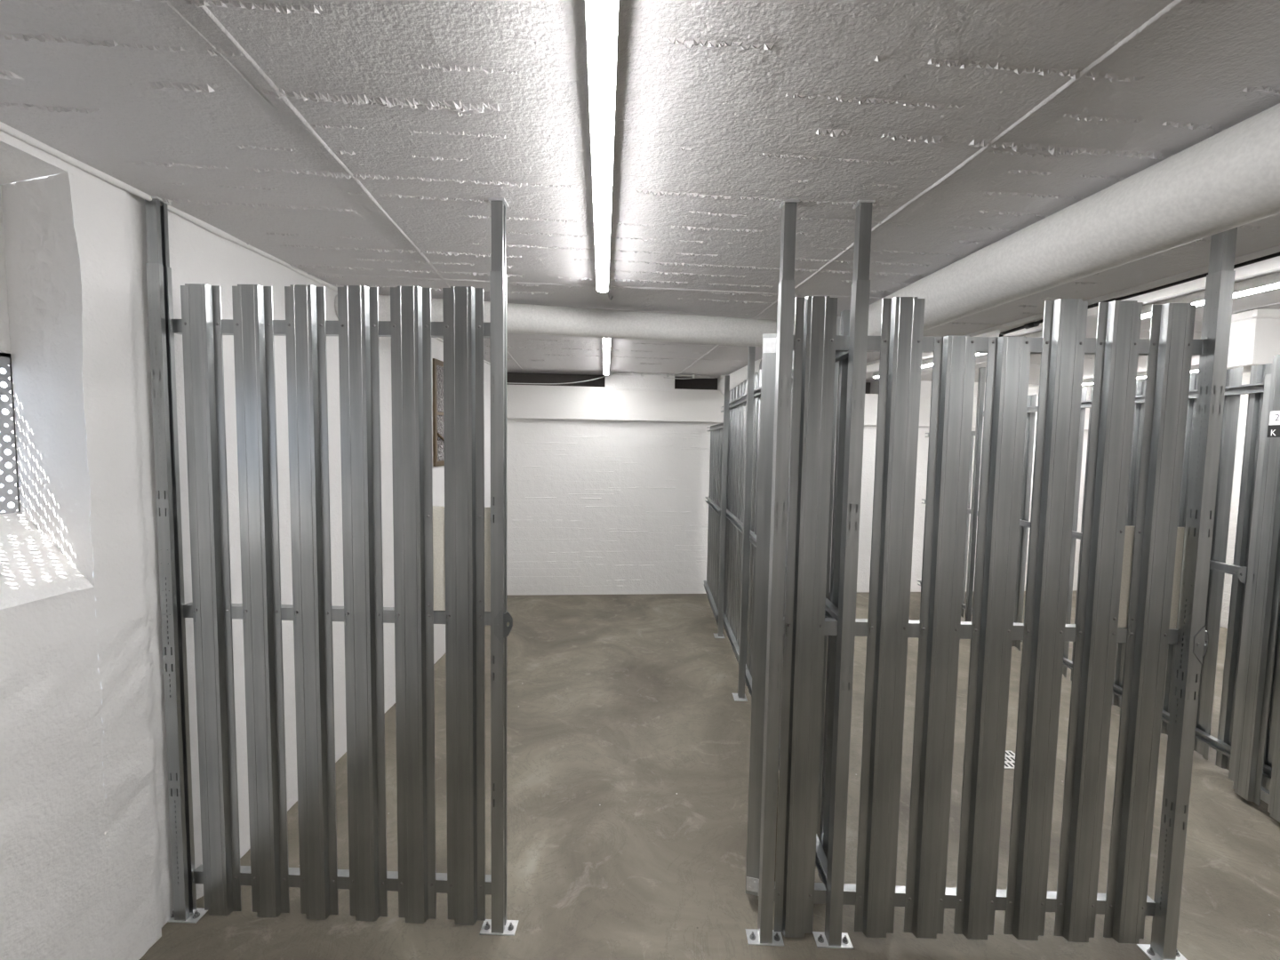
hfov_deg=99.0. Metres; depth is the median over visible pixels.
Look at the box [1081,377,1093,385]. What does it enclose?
ceiling lamp
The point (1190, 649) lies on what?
fence post
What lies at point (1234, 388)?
fence
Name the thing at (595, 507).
wall
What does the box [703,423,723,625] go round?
fence
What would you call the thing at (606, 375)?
power cable
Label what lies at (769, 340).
door
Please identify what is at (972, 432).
fence
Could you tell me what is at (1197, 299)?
ceiling lamp
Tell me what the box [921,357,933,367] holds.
ceiling lamp
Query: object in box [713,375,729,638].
post
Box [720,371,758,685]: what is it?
fence
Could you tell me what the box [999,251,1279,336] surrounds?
conduit
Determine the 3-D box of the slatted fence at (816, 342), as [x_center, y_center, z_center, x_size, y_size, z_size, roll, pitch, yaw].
[0.489,0.426,1.586,0.163,1.870,0.047,1,4,1]
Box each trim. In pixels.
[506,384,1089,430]
[1226,308,1279,370]
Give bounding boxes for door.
[745,305,777,895]
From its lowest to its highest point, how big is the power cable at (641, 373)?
0.033 m
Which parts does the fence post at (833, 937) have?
plate, head plate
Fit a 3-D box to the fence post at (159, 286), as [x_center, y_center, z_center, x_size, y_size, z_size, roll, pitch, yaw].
[-1.377,0.275,1.608,0.105,2.132,0.050,1,4,1]
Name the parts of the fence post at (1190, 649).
plate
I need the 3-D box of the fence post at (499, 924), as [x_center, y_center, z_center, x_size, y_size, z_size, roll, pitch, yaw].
[-0.408,0.293,1.583,0.105,2.132,0.051,1,4,1]
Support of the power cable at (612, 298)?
attached to the ceiling
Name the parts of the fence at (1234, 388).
rail, rail, rail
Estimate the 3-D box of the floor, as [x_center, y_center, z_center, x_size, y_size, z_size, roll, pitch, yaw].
[1.490,1.434,1.861,7.340,0.120,9.600,1,4,1]
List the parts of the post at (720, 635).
plate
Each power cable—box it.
[506,375,608,383]
[606,292,613,301]
[612,372,710,377]
[664,376,714,379]
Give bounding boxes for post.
[144,195,207,923]
[479,198,518,935]
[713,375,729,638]
[732,346,755,701]
[745,199,799,946]
[812,200,875,949]
[964,367,985,621]
[1136,227,1237,959]
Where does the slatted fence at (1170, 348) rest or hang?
on the floor
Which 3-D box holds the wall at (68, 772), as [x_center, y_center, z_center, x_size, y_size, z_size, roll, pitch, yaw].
[-1.519,0.287,1.314,0.290,2.142,7.905,1,4,1]
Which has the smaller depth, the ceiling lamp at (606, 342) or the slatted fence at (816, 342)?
the slatted fence at (816, 342)
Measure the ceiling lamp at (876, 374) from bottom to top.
0.057 m
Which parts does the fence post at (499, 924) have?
head plate, plate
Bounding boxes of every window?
[0,352,19,514]
[432,358,444,466]
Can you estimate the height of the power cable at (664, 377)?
0.023 m
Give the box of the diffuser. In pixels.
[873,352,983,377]
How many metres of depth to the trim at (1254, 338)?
2.52 m
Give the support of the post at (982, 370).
on the floor
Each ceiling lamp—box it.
[585,0,618,293]
[602,337,610,375]
[872,370,879,378]
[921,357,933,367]
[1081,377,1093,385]
[1136,371,1146,378]
[1141,290,1205,318]
[1190,364,1199,372]
[1232,272,1279,297]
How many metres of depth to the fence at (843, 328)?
1.80 m
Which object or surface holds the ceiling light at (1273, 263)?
attached to the ceiling
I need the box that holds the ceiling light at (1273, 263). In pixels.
[865,245,1279,372]
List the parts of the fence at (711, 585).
rail, rail, rail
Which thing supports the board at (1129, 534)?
attached to the slatted fence at (1170, 348)
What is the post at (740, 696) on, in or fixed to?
on the floor
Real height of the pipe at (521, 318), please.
0.163 m
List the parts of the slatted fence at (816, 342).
rail, rail, rail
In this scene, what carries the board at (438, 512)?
attached to the slatted fence at (253, 327)
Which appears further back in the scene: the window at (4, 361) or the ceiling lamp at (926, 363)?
the ceiling lamp at (926, 363)
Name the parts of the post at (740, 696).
plate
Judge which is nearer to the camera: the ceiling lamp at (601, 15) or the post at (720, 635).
the ceiling lamp at (601, 15)
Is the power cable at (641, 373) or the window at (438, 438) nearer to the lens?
the window at (438, 438)
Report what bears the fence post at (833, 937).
on the floor
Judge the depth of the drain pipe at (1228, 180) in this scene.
1.26 m
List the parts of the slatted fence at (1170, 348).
rail, rail, rail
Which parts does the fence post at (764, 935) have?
plate, head plate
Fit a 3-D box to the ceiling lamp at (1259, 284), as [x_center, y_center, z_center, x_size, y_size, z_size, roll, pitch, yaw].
[2.344,-0.733,2.060,0.049,0.057,0.145,1,4,-5]
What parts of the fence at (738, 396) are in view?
rail, rail, rail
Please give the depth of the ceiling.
1.15 m
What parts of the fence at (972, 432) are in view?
rail, rail, rail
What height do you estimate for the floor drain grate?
0.004 m
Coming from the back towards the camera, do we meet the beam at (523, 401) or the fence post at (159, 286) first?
the beam at (523, 401)
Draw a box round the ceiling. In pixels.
[0,0,1279,385]
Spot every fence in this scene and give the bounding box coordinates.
[171,283,491,925]
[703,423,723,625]
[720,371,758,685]
[744,309,850,889]
[773,296,849,937]
[842,296,1202,943]
[917,431,975,617]
[971,363,1279,790]
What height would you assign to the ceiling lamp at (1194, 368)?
0.054 m
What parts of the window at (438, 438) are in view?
pane, pane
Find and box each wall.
[0,121,490,959]
[506,371,1092,595]
[1220,372,1250,628]
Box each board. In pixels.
[432,506,490,611]
[1117,526,1184,629]
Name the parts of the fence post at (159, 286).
head plate, plate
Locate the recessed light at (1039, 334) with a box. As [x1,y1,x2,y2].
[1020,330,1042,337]
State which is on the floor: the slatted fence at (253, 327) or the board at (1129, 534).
the slatted fence at (253, 327)
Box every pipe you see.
[335,293,794,346]
[718,103,1279,394]
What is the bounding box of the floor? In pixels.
[104,590,1279,959]
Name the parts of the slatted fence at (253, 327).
rail, rail, rail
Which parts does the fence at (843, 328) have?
rail, rail, rail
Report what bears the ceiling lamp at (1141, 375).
attached to the ceiling
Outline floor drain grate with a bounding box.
[1004,750,1015,768]
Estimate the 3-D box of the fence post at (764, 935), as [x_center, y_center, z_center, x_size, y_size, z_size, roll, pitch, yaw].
[0.390,0.307,1.564,0.105,2.132,0.050,1,4,1]
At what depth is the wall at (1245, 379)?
4.55 m

